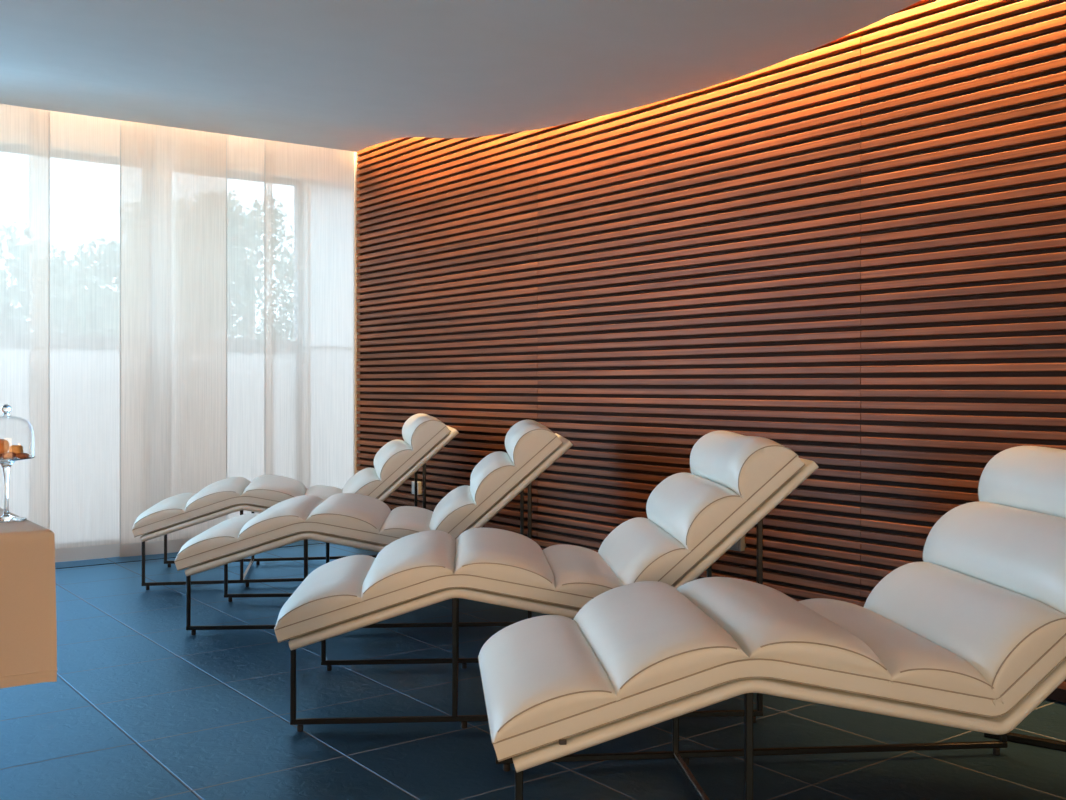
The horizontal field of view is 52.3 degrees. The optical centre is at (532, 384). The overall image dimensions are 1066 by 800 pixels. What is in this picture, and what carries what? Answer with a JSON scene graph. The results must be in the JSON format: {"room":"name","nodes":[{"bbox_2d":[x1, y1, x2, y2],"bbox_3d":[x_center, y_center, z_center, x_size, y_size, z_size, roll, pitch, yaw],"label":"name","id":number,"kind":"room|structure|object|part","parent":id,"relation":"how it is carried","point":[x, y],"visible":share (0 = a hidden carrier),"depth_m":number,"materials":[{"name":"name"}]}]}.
{"room":"spa","nodes":[
{"label":"spa","id":0,"kind":"room"},
{"bbox_2d":[0,0,920,151],"bbox_3d":[-1.175,-1.516,2.625,6.060,0.373,8.812,0,0,-37],"label":"ceiling","id":1,"kind":"structure","parent":0,"point":[348,75],"depth_m":4.49,"materials":[{"name":"paint"}]},
{"bbox_2d":[0,104,49,529],"bbox_3d":[-3.350,-0.388,6.341,0.987,2.964,0.023,0,0,-37],"label":"sheer curtain","id":2,"kind":"object","parent":1,"relation":"hanging from","point":[24,132],"visible":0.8,"depth_m":6.55,"materials":[{"name":"white fabric"}]},
{"bbox_2d":[50,111,119,561],"bbox_3d":[-2.775,-0.388,6.817,0.727,2.964,0.017,0,0,-37],"label":"sheer curtain","id":3,"kind":"object","parent":1,"relation":"hanging from","point":[84,150],"visible":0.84,"depth_m":6.79,"materials":[{"name":"white fabric"}]},
{"bbox_2d":[120,120,226,556],"bbox_3d":[-2.341,-0.388,7.096,0.700,2.964,0.021,0,0,-37],"label":"sheer curtain","id":4,"kind":"object","parent":1,"relation":"hanging from","point":[173,181],"visible":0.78,"depth_m":7.07,"materials":[{"name":"white fabric"}]},
{"bbox_2d":[264,140,353,540],"bbox_3d":[-1.573,-0.388,7.669,0.692,2.964,0.022,0,0,-37],"label":"sheer curtain","id":5,"kind":"object","parent":1,"relation":"hanging from","point":[309,190],"visible":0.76,"depth_m":7.67,"materials":[{"name":"white fabric"}]},
{"bbox_2d":[0,543,1065,799],"bbox_3d":[-1.089,1.175,2.869,6.890,0.150,9.500,0,0,-37],"label":"floor","id":6,"kind":"structure","parent":0,"point":[140,706],"depth_m":3.46,"materials":[{"name":"tile"}]},
{"bbox_2d":[55,540,325,568],"bbox_3d":[-3.580,1.098,6.282,5.588,0.004,0.550,0,0,-37],"label":"trim","id":7,"kind":"structure","parent":6,"relation":"on","point":[80,563],"depth_m":6.82,"materials":[{"name":"stone"}]},
{"bbox_2d":[132,413,458,589],"bbox_3d":[-1.347,0.637,6.327,1.761,0.925,0.765,0,0,-10],"label":"chaise lounger","id":8,"kind":"object","parent":6,"relation":"on","point":[424,435],"visible":0.79,"depth_m":6.04,"materials":[{"name":"beige leather"}]},
{"bbox_3d":[-2.092,0.946,5.826,0.017,0.232,0.017,0,0,-10],"label":"leg","id":9,"kind":"part","parent":8,"relation":"part of","materials":[{"name":"metal"}]},
{"bbox_2d":[132,493,195,530],"bbox_3d":[-2.073,0.712,6.201,0.288,0.140,0.759,0,0,-10],"label":"cushion","id":10,"kind":"object","parent":8,"relation":"on","point":[174,513],"depth_m":5.84,"materials":[{"name":"beige leather"}]},
{"bbox_3d":[-2.217,0.946,6.548,0.017,0.232,0.017,0,0,-10],"label":"leg","id":11,"kind":"part","parent":8,"relation":"part of","materials":[{"name":"metal"}]},
{"bbox_2d":[184,477,250,513],"bbox_3d":[-1.802,0.624,6.248,0.302,0.147,0.759,0,0,-10],"label":"cushion","id":12,"kind":"object","parent":8,"relation":"on","point":[228,495],"depth_m":5.89,"materials":[{"name":"beige leather"}]},
{"bbox_3d":[-1.351,1.070,5.955,1.522,0.017,0.017,0,0,-10],"label":"rail","id":13,"kind":"part","parent":8,"relation":"part of","materials":[{"name":"metal"}]},
{"bbox_3d":[-1.587,0.865,5.913,0.017,0.393,0.017,0,0,-10],"label":"leg","id":14,"kind":"part","parent":8,"relation":"part of","materials":[{"name":"metal"}]},
{"bbox_3d":[-1.476,1.070,6.677,1.522,0.017,0.017,0,0,-10],"label":"rail","id":15,"kind":"part","parent":8,"relation":"part of","materials":[{"name":"metal"}]},
{"bbox_2d":[241,475,306,501],"bbox_3d":[-1.489,0.606,6.303,0.331,0.127,0.759,0,0,-10],"label":"cushion","id":16,"kind":"object","parent":8,"relation":"on","point":[264,488],"depth_m":5.97,"materials":[{"name":"beige leather"}]},
{"bbox_3d":[-1.369,0.521,6.323,1.714,0.594,0.753,0,0,-10],"label":"mattress","id":17,"kind":"part","parent":8,"relation":"part of","materials":[{"name":"beige leather"}]},
{"bbox_3d":[-1.324,0.546,6.331,1.714,0.596,0.765,0,0,-10],"label":"support panel","id":18,"kind":"part","parent":8,"relation":"part of","materials":[{"name":"beige leather"}]},
{"bbox_2d":[305,485,342,499],"bbox_3d":[-1.206,0.665,6.352,0.272,0.111,0.759,0,0,-10],"label":"cushion","id":19,"kind":"object","parent":8,"relation":"on","point":[324,492],"depth_m":6.32,"materials":[{"name":"beige leather"}]},
{"bbox_2d":[343,468,383,495],"bbox_3d":[-1.006,0.615,6.386,0.233,0.218,0.759,0,0,-10],"label":"cushion","id":20,"kind":"object","parent":8,"relation":"on","point":[368,481],"depth_m":6.04,"materials":[{"name":"beige leather"}]},
{"bbox_2d":[373,439,415,482],"bbox_3d":[-0.823,0.442,6.418,0.227,0.215,0.759,0,0,-10],"label":"cushion","id":21,"kind":"object","parent":8,"relation":"on","point":[395,462],"depth_m":6.06,"materials":[{"name":"beige leather"}]},
{"bbox_3d":[-0.735,0.740,6.805,0.017,0.644,0.017,0,0,-10],"label":"leg","id":22,"kind":"part","parent":8,"relation":"part of","materials":[{"name":"metal"}]},
{"bbox_2d":[402,413,445,451],"bbox_3d":[-0.655,0.281,6.447,0.219,0.212,0.759,0,0,-10],"label":"cushion","id":23,"kind":"object","parent":8,"relation":"on","point":[421,432],"depth_m":6.08,"materials":[{"name":"beige leather"}]},
{"bbox_3d":[-0.609,0.740,6.083,0.017,0.644,0.017,0,0,-10],"label":"leg","id":24,"kind":"part","parent":8,"relation":"part of","materials":[{"name":"metal"}]},
{"bbox_2d":[174,420,572,634],"bbox_3d":[-0.720,0.637,5.191,1.761,0.925,0.765,0,0,-3],"label":"chaise lounger","id":25,"kind":"object","parent":6,"relation":"on","point":[359,521],"visible":0.91,"depth_m":4.84,"materials":[{"name":"leather"}]},
{"bbox_3d":[-1.517,0.946,4.778,0.017,0.232,0.017,0,0,-3],"label":"leg","id":26,"kind":"part","parent":25,"relation":"part of","materials":[{"name":"metal"}]},
{"bbox_2d":[175,513,257,560],"bbox_3d":[-1.455,0.712,5.149,0.288,0.140,0.759,0,0,-3],"label":"cushion","id":27,"kind":"object","parent":25,"relation":"on","point":[226,540],"depth_m":4.78,"materials":[{"name":"beige leather"}]},
{"bbox_3d":[-1.559,0.946,5.510,0.017,0.232,0.017,0,0,-3],"label":"leg","id":28,"kind":"part","parent":25,"relation":"part of","materials":[{"name":"metal"}]},
{"bbox_3d":[-0.808,1.070,5.553,1.522,0.017,0.017,0,0,-3],"label":"rail","id":29,"kind":"part","parent":25,"relation":"part of","materials":[{"name":"metal"}]},
{"bbox_2d":[237,495,324,542],"bbox_3d":[-1.181,0.624,5.165,0.302,0.147,0.759,0,0,-3],"label":"cushion","id":30,"kind":"object","parent":25,"relation":"on","point":[287,521],"depth_m":4.80,"materials":[{"name":"beige leather"}]},
{"bbox_3d":[-1.006,0.865,4.808,0.017,0.393,0.017,0,0,-3],"label":"leg","id":31,"kind":"part","parent":25,"relation":"part of","materials":[{"name":"metal"}]},
{"bbox_3d":[-1.048,0.865,5.539,0.017,0.393,0.017,0,0,-3],"label":"leg","id":32,"kind":"part","parent":25,"relation":"part of","materials":[{"name":"metal"}]},
{"bbox_2d":[305,493,390,534],"bbox_3d":[-0.864,0.606,5.183,0.331,0.127,0.759,0,0,-3],"label":"cushion","id":33,"kind":"object","parent":25,"relation":"on","point":[341,513],"depth_m":4.83,"materials":[{"name":"beige leather"}]},
{"bbox_3d":[-0.766,1.070,4.821,1.522,0.017,0.017,0,0,-3],"label":"rail","id":34,"kind":"part","parent":25,"relation":"part of","materials":[{"name":"metal"}]},
{"bbox_3d":[-0.742,0.521,5.190,1.714,0.594,0.753,0,0,-3],"label":"mattress","id":35,"kind":"part","parent":25,"relation":"part of","materials":[{"name":"beige leather"}]},
{"bbox_3d":[-0.697,0.546,5.192,1.714,0.596,0.765,0,0,-3],"label":"support panel","id":36,"kind":"part","parent":25,"relation":"part of","materials":[{"name":"beige leather"}]},
{"bbox_2d":[378,506,432,537],"bbox_3d":[-0.577,0.665,5.199,0.272,0.111,0.759,0,0,-3],"label":"cushion","id":37,"kind":"object","parent":25,"relation":"on","point":[403,521],"depth_m":4.93,"materials":[{"name":"beige leather"}]},
{"bbox_2d":[429,485,479,532],"bbox_3d":[-0.375,0.615,5.211,0.233,0.218,0.759,0,0,-3],"label":"cushion","id":38,"kind":"object","parent":25,"relation":"on","point":[458,511],"depth_m":4.84,"materials":[{"name":"beige leather"}]},
{"bbox_2d":[470,451,518,506],"bbox_3d":[-0.189,0.442,5.221,0.227,0.215,0.759,0,0,-3],"label":"cushion","id":39,"kind":"object","parent":25,"relation":"on","point":[494,481],"depth_m":4.85,"materials":[{"name":"beige leather"}]},
{"bbox_3d":[-0.057,0.740,5.596,0.017,0.644,0.017,0,0,-3],"label":"leg","id":40,"kind":"part","parent":25,"relation":"part of","materials":[{"name":"metal"}]},
{"bbox_3d":[-0.015,0.740,4.864,0.017,0.644,0.017,0,0,-3],"label":"leg","id":41,"kind":"part","parent":25,"relation":"part of","materials":[{"name":"metal"}]},
{"bbox_2d":[505,420,557,468],"bbox_3d":[-0.019,0.281,5.231,0.219,0.212,0.759,0,0,-3],"label":"cushion","id":42,"kind":"object","parent":25,"relation":"on","point":[529,444],"depth_m":4.86,"materials":[{"name":"beige leather"}]},
{"bbox_2d":[274,431,818,731],"bbox_3d":[0.033,0.637,3.866,1.761,0.925,0.765,0,0,-4],"label":"chaise lounger","id":43,"kind":"object","parent":6,"relation":"on","point":[734,481],"visible":0.96,"depth_m":3.53,"materials":[{"name":"leather"}]},
{"bbox_3d":[-0.762,0.946,3.449,0.017,0.232,0.017,0,0,-4],"label":"leg","id":44,"kind":"part","parent":43,"relation":"part of","materials":[{"name":"metal"}]},
{"bbox_3d":[-0.808,0.946,4.180,0.017,0.232,0.017,0,0,-4],"label":"leg","id":45,"kind":"part","parent":43,"relation":"part of","materials":[{"name":"metal"}]},
{"bbox_2d":[275,555,374,630],"bbox_3d":[-0.702,0.712,3.820,0.288,0.140,0.759,0,0,-4],"label":"cushion","id":46,"kind":"object","parent":43,"relation":"on","point":[335,596],"depth_m":3.45,"materials":[{"name":"beige leather"}]},
{"bbox_3d":[-0.057,1.070,4.227,1.522,0.017,0.017,0,0,-4],"label":"rail","id":47,"kind":"part","parent":43,"relation":"part of","materials":[{"name":"metal"}]},
{"bbox_2d":[360,530,454,603],"bbox_3d":[-0.428,0.624,3.837,0.302,0.147,0.759,0,0,-4],"label":"cushion","id":48,"kind":"object","parent":43,"relation":"on","point":[416,568],"depth_m":3.47,"materials":[{"name":"beige leather"}]},
{"bbox_3d":[-0.251,0.865,3.481,0.017,0.393,0.017,0,0,-4],"label":"leg","id":49,"kind":"part","parent":43,"relation":"part of","materials":[{"name":"metal"}]},
{"bbox_3d":[-0.297,0.865,4.212,0.017,0.393,0.017,0,0,-4],"label":"leg","id":50,"kind":"part","parent":43,"relation":"part of","materials":[{"name":"metal"}]},
{"bbox_2d":[454,528,556,592],"bbox_3d":[-0.110,0.606,3.857,0.331,0.127,0.759,0,0,-4],"label":"cushion","id":51,"kind":"object","parent":43,"relation":"on","point":[486,560],"depth_m":3.50,"materials":[{"name":"beige leather"}]},
{"bbox_3d":[-0.011,1.070,3.496,1.522,0.017,0.017,0,0,-4],"label":"rail","id":52,"kind":"part","parent":43,"relation":"part of","materials":[{"name":"metal"}]},
{"bbox_3d":[0.011,0.521,3.864,1.714,0.594,0.753,0,0,-4],"label":"mattress","id":53,"kind":"part","parent":43,"relation":"part of","materials":[{"name":"beige leather"}]},
{"bbox_3d":[0.056,0.546,3.867,1.714,0.596,0.765,0,0,-4],"label":"support panel","id":54,"kind":"part","parent":43,"relation":"part of","materials":[{"name":"beige leather"}]},
{"bbox_2d":[542,544,621,597],"bbox_3d":[0.176,0.665,3.875,0.272,0.111,0.759,0,0,-4],"label":"cushion","id":55,"kind":"object","parent":43,"relation":"on","point":[572,571],"depth_m":3.62,"materials":[{"name":"beige leather"}]},
{"bbox_2d":[598,517,691,584],"bbox_3d":[0.378,0.615,3.887,0.233,0.218,0.759,0,0,-4],"label":"cushion","id":56,"kind":"object","parent":43,"relation":"on","point":[639,549],"depth_m":3.58,"materials":[{"name":"beige leather"}]},
{"bbox_2d":[646,472,747,552],"bbox_3d":[0.564,0.442,3.899,0.227,0.215,0.759,0,0,-4],"label":"cushion","id":57,"kind":"object","parent":43,"relation":"on","point":[698,512],"depth_m":3.55,"materials":[{"name":"beige leather"}]},
{"bbox_3d":[0.694,0.740,4.274,0.017,0.644,0.017,0,0,-4],"label":"leg","id":58,"kind":"part","parent":43,"relation":"part of","materials":[{"name":"metal"}]},
{"bbox_2d":[690,431,797,499],"bbox_3d":[0.734,0.281,3.909,0.219,0.212,0.759,0,0,-4],"label":"cushion","id":59,"kind":"object","parent":43,"relation":"on","point":[744,467],"depth_m":3.54,"materials":[{"name":"beige leather"}]},
{"bbox_3d":[0.740,0.740,3.543,0.017,0.644,0.017,0,0,-4],"label":"leg","id":60,"kind":"part","parent":43,"relation":"part of","materials":[{"name":"metal"}]},
{"bbox_2d":[478,446,1065,799],"bbox_3d":[0.752,0.637,2.803,1.761,0.925,0.767,0,0,-5],"label":"chaise lounger","id":61,"kind":"object","parent":6,"relation":"on","point":[971,635],"visible":1,"depth_m":2.52,"materials":[{"name":"leather"}]},
{"bbox_3d":[-0.031,0.946,2.364,0.017,0.232,0.017,0,0,-5],"label":"leg","id":62,"kind":"part","parent":61,"relation":"part of","materials":[{"name":"metal"}]},
{"bbox_2d":[479,615,621,744],"bbox_3d":[0.019,0.712,2.737,0.288,0.140,0.759,0,0,-5],"label":"cushion","id":63,"kind":"object","parent":61,"relation":"on","point":[546,679],"depth_m":2.43,"materials":[{"name":"beige leather"}]},
{"bbox_3d":[0.065,0.776,2.358,0.016,0.011,0.006,0,0,-5],"label":"zip pull","id":64,"kind":"part","parent":61,"relation":"part of","materials":[{"name":"metal"}]},
{"bbox_2d":[573,581,747,702],"bbox_3d":[0.292,0.624,2.762,0.302,0.147,0.759,0,0,-5],"label":"cushion","id":65,"kind":"object","parent":61,"relation":"on","point":[647,641],"depth_m":2.45,"materials":[{"name":"beige leather"}]},
{"bbox_3d":[0.412,0.865,3.141,0.017,0.393,0.017,0,0,-5],"label":"leg","id":66,"kind":"part","parent":61,"relation":"part of","materials":[{"name":"metal"}]},
{"bbox_3d":[0.479,0.865,2.411,0.017,0.393,0.017,0,0,-5],"label":"leg","id":67,"kind":"part","parent":61,"relation":"part of","materials":[{"name":"metal"}]},
{"bbox_3d":[0.652,1.070,3.163,1.522,0.017,0.017,0,0,-5],"label":"rail","id":68,"kind":"part","parent":61,"relation":"part of","materials":[{"name":"metal"}]},
{"bbox_3d":[0.730,0.521,2.802,1.714,0.594,0.753,0,0,-5],"label":"mattress","id":69,"kind":"part","parent":61,"relation":"part of","materials":[{"name":"beige leather"}]},
{"bbox_2d":[677,577,892,683],"bbox_3d":[0.609,0.606,2.791,0.331,0.127,0.759,0,0,-5],"label":"cushion","id":70,"kind":"object","parent":61,"relation":"on","point":[781,639],"depth_m":2.45,"materials":[{"name":"beige leather"}]},
{"bbox_3d":[0.775,0.546,2.806,1.714,0.596,0.765,0,0,-5],"label":"support panel","id":71,"kind":"part","parent":61,"relation":"part of","materials":[{"name":"beige leather"}]},
{"bbox_2d":[798,598,1002,702],"bbox_3d":[0.895,0.665,2.817,0.272,0.111,0.759,0,0,-5],"label":"cushion","id":72,"kind":"object","parent":61,"relation":"on","point":[922,658],"depth_m":2.51,"materials":[{"name":"beige leather"}]},
{"bbox_2d":[864,562,1065,704],"bbox_3d":[1.097,0.615,2.836,0.233,0.218,0.759,0,0,-5],"label":"cushion","id":73,"kind":"object","parent":61,"relation":"on","point":[1011,637],"depth_m":2.56,"materials":[{"name":"beige leather"}]},
{"bbox_2d":[922,501,1065,614],"bbox_3d":[1.282,0.442,2.853,0.227,0.215,0.759,0,0,-5],"label":"cushion","id":74,"kind":"object","parent":61,"relation":"on","point":[1016,547],"depth_m":2.79,"materials":[{"name":"beige leather"}]},
{"bbox_3d":[1.401,0.740,3.232,0.017,0.644,0.017,0,0,-5],"label":"leg","id":75,"kind":"part","parent":61,"relation":"part of","materials":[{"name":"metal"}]},
{"bbox_2d":[978,446,1065,517],"bbox_3d":[1.451,0.281,2.868,0.219,0.212,0.759,0,0,-5],"label":"cushion","id":76,"kind":"object","parent":61,"relation":"on","point":[1030,478],"depth_m":2.98,"materials":[{"name":"beige leather"}]},
{"bbox_2d":[984,732,1065,750],"bbox_3d":[1.578,1.089,3.281,0.401,0.023,0.023,0,0,36],"label":"frame","id":77,"kind":"object","parent":6,"relation":"on","point":[1012,737],"visible":0.71,"depth_m":3.31,"materials":[{"name":"metal"}]},
{"bbox_3d":[-1.945,0.727,2.535,1.326,0.746,0.776,0,0,-37],"label":"buffet table","id":78,"kind":"object","parent":6,"relation":"on","visible":0},
{"bbox_2d":[0,508,56,688],"bbox_3d":[-1.943,0.531,2.535,1.383,0.366,0.834,0,0,-37],"label":"counter","id":79,"kind":"object","parent":78,"relation":"on","point":[28,625],"visible":0.98,"depth_m":2.58,"materials":[{"name":"beige wood"}]},
{"bbox_2d":[0,455,34,521],"bbox_3d":[-1.350,0.266,2.782,0.135,0.162,0.135,0,0,-37],"label":"cake stand","id":80,"kind":"object","parent":79,"relation":"on","point":[6,463],"visible":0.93,"depth_m":2.78,"materials":[{"name":"clear glass"}]},
{"bbox_2d":[0,439,9,453],"bbox_3d":[-1.359,0.158,2.778,0.036,0.038,0.026,0,0,-4],"label":"biscuit","id":81,"kind":"object","parent":80,"relation":"on","point":[4,444],"visible":1,"depth_m":2.77,"materials":[{"name":"orange food"}]},
{"bbox_2d":[2,452,15,457],"bbox_3d":[-1.337,0.180,2.770,0.034,0.017,0.028,0,0,0],"label":"biscuit","id":82,"kind":"object","parent":80,"relation":"on","point":[7,454],"visible":0.91,"depth_m":2.76,"materials":[{"name":"brown food"}]},
{"bbox_2d":[9,445,22,453],"bbox_3d":[-1.327,0.168,2.786,0.032,0.028,0.025,0,0,0],"label":"biscuit","id":83,"kind":"object","parent":80,"relation":"on","point":[16,449],"visible":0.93,"depth_m":2.77,"materials":[{"name":"brown food"}]},
{"bbox_2d":[1,404,34,455],"bbox_3d":[-1.350,0.117,2.782,0.131,0.135,0.131,0,0,-37],"label":"glass dome","id":84,"kind":"object","parent":80,"relation":"on","point":[6,408],"visible":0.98,"depth_m":2.78,"materials":[{"name":"clear glass"}]},
{"bbox_3d":[-1.350,0.064,2.782,0.024,0.028,0.024,0,0,-37],"label":"knob","id":85,"kind":"part","parent":84,"relation":"part of","materials":[{"name":"clear glass"}]},
{"bbox_2d":[16,453,28,457],"bbox_3d":[-1.310,0.182,2.782,0.033,0.015,0.031,0,0,0],"label":"biscuit","id":86,"kind":"object","parent":80,"relation":"on","point":[19,455],"visible":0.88,"depth_m":2.77,"materials":[{"name":"brown food"}]},
{"bbox_2d":[357,0,1065,702],"bbox_3d":[1.405,-0.430,4.493,0.250,3.060,8.715,0,0,-37],"label":"wall","id":87,"kind":"structure","parent":0,"point":[847,253],"depth_m":4.77,"materials":[{"name":"brown wood"}]},
{"bbox_2d":[354,152,359,474],"bbox_3d":[-1.281,-0.300,7.892,0.042,2.800,0.020,0,0,-37],"label":"trim","id":88,"kind":"structure","parent":87,"relation":"attached to","point":[356,163],"depth_m":7.88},
{"bbox_2d":[412,481,422,494],"bbox_3d":[-0.767,0.680,7.175,0.042,0.086,0.086,0,0,-37],"label":"wall socket","id":89,"kind":"object","parent":87,"relation":"attached to","point":[419,487],"visible":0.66,"depth_m":7.14,"materials":[{"name":"plastic"}]},
{"bbox_3d":[-0.614,-0.443,7.013,0.034,2.980,2.178,0,0,-37],"label":"slat panel","id":90,"kind":"part","parent":87,"relation":"part of","materials":[{"name":"brown wood"}]},
{"bbox_3d":[0.689,-0.443,5.270,0.034,2.980,2.170,0,0,-37],"label":"slat panel","id":91,"kind":"part","parent":87,"relation":"part of","materials":[{"name":"brown wood"}]},
{"bbox_2d":[729,534,745,551],"bbox_3d":[0.921,0.706,4.917,0.042,0.086,0.086,0,0,-37],"label":"wall socket","id":92,"kind":"object","parent":87,"relation":"attached to","point":[740,545],"visible":0.38,"depth_m":4.88,"materials":[{"name":"grey plastic"}]},
{"bbox_3d":[1.990,-0.443,3.530,0.034,2.980,2.171,0,0,-37],"label":"slat panel","id":93,"kind":"part","parent":87,"relation":"part of","materials":[{"name":"brown wood"}]},
{"bbox_3d":[-1.089,-2.035,2.869,6.890,0.150,9.500,0,0,-37],"label":"ceiling slab","id":94,"kind":"structure","parent":0,"visible":0},
{"bbox_2d":[227,135,263,518],"bbox_3d":[-2.093,-0.388,7.324,0.701,2.964,0.022,0,0,-37],"label":"sheer curtain","id":95,"kind":"object","parent":94,"relation":"hanging from","point":[245,155],"visible":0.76,"depth_m":7.42,"materials":[{"name":"white fabric"}]}
]}

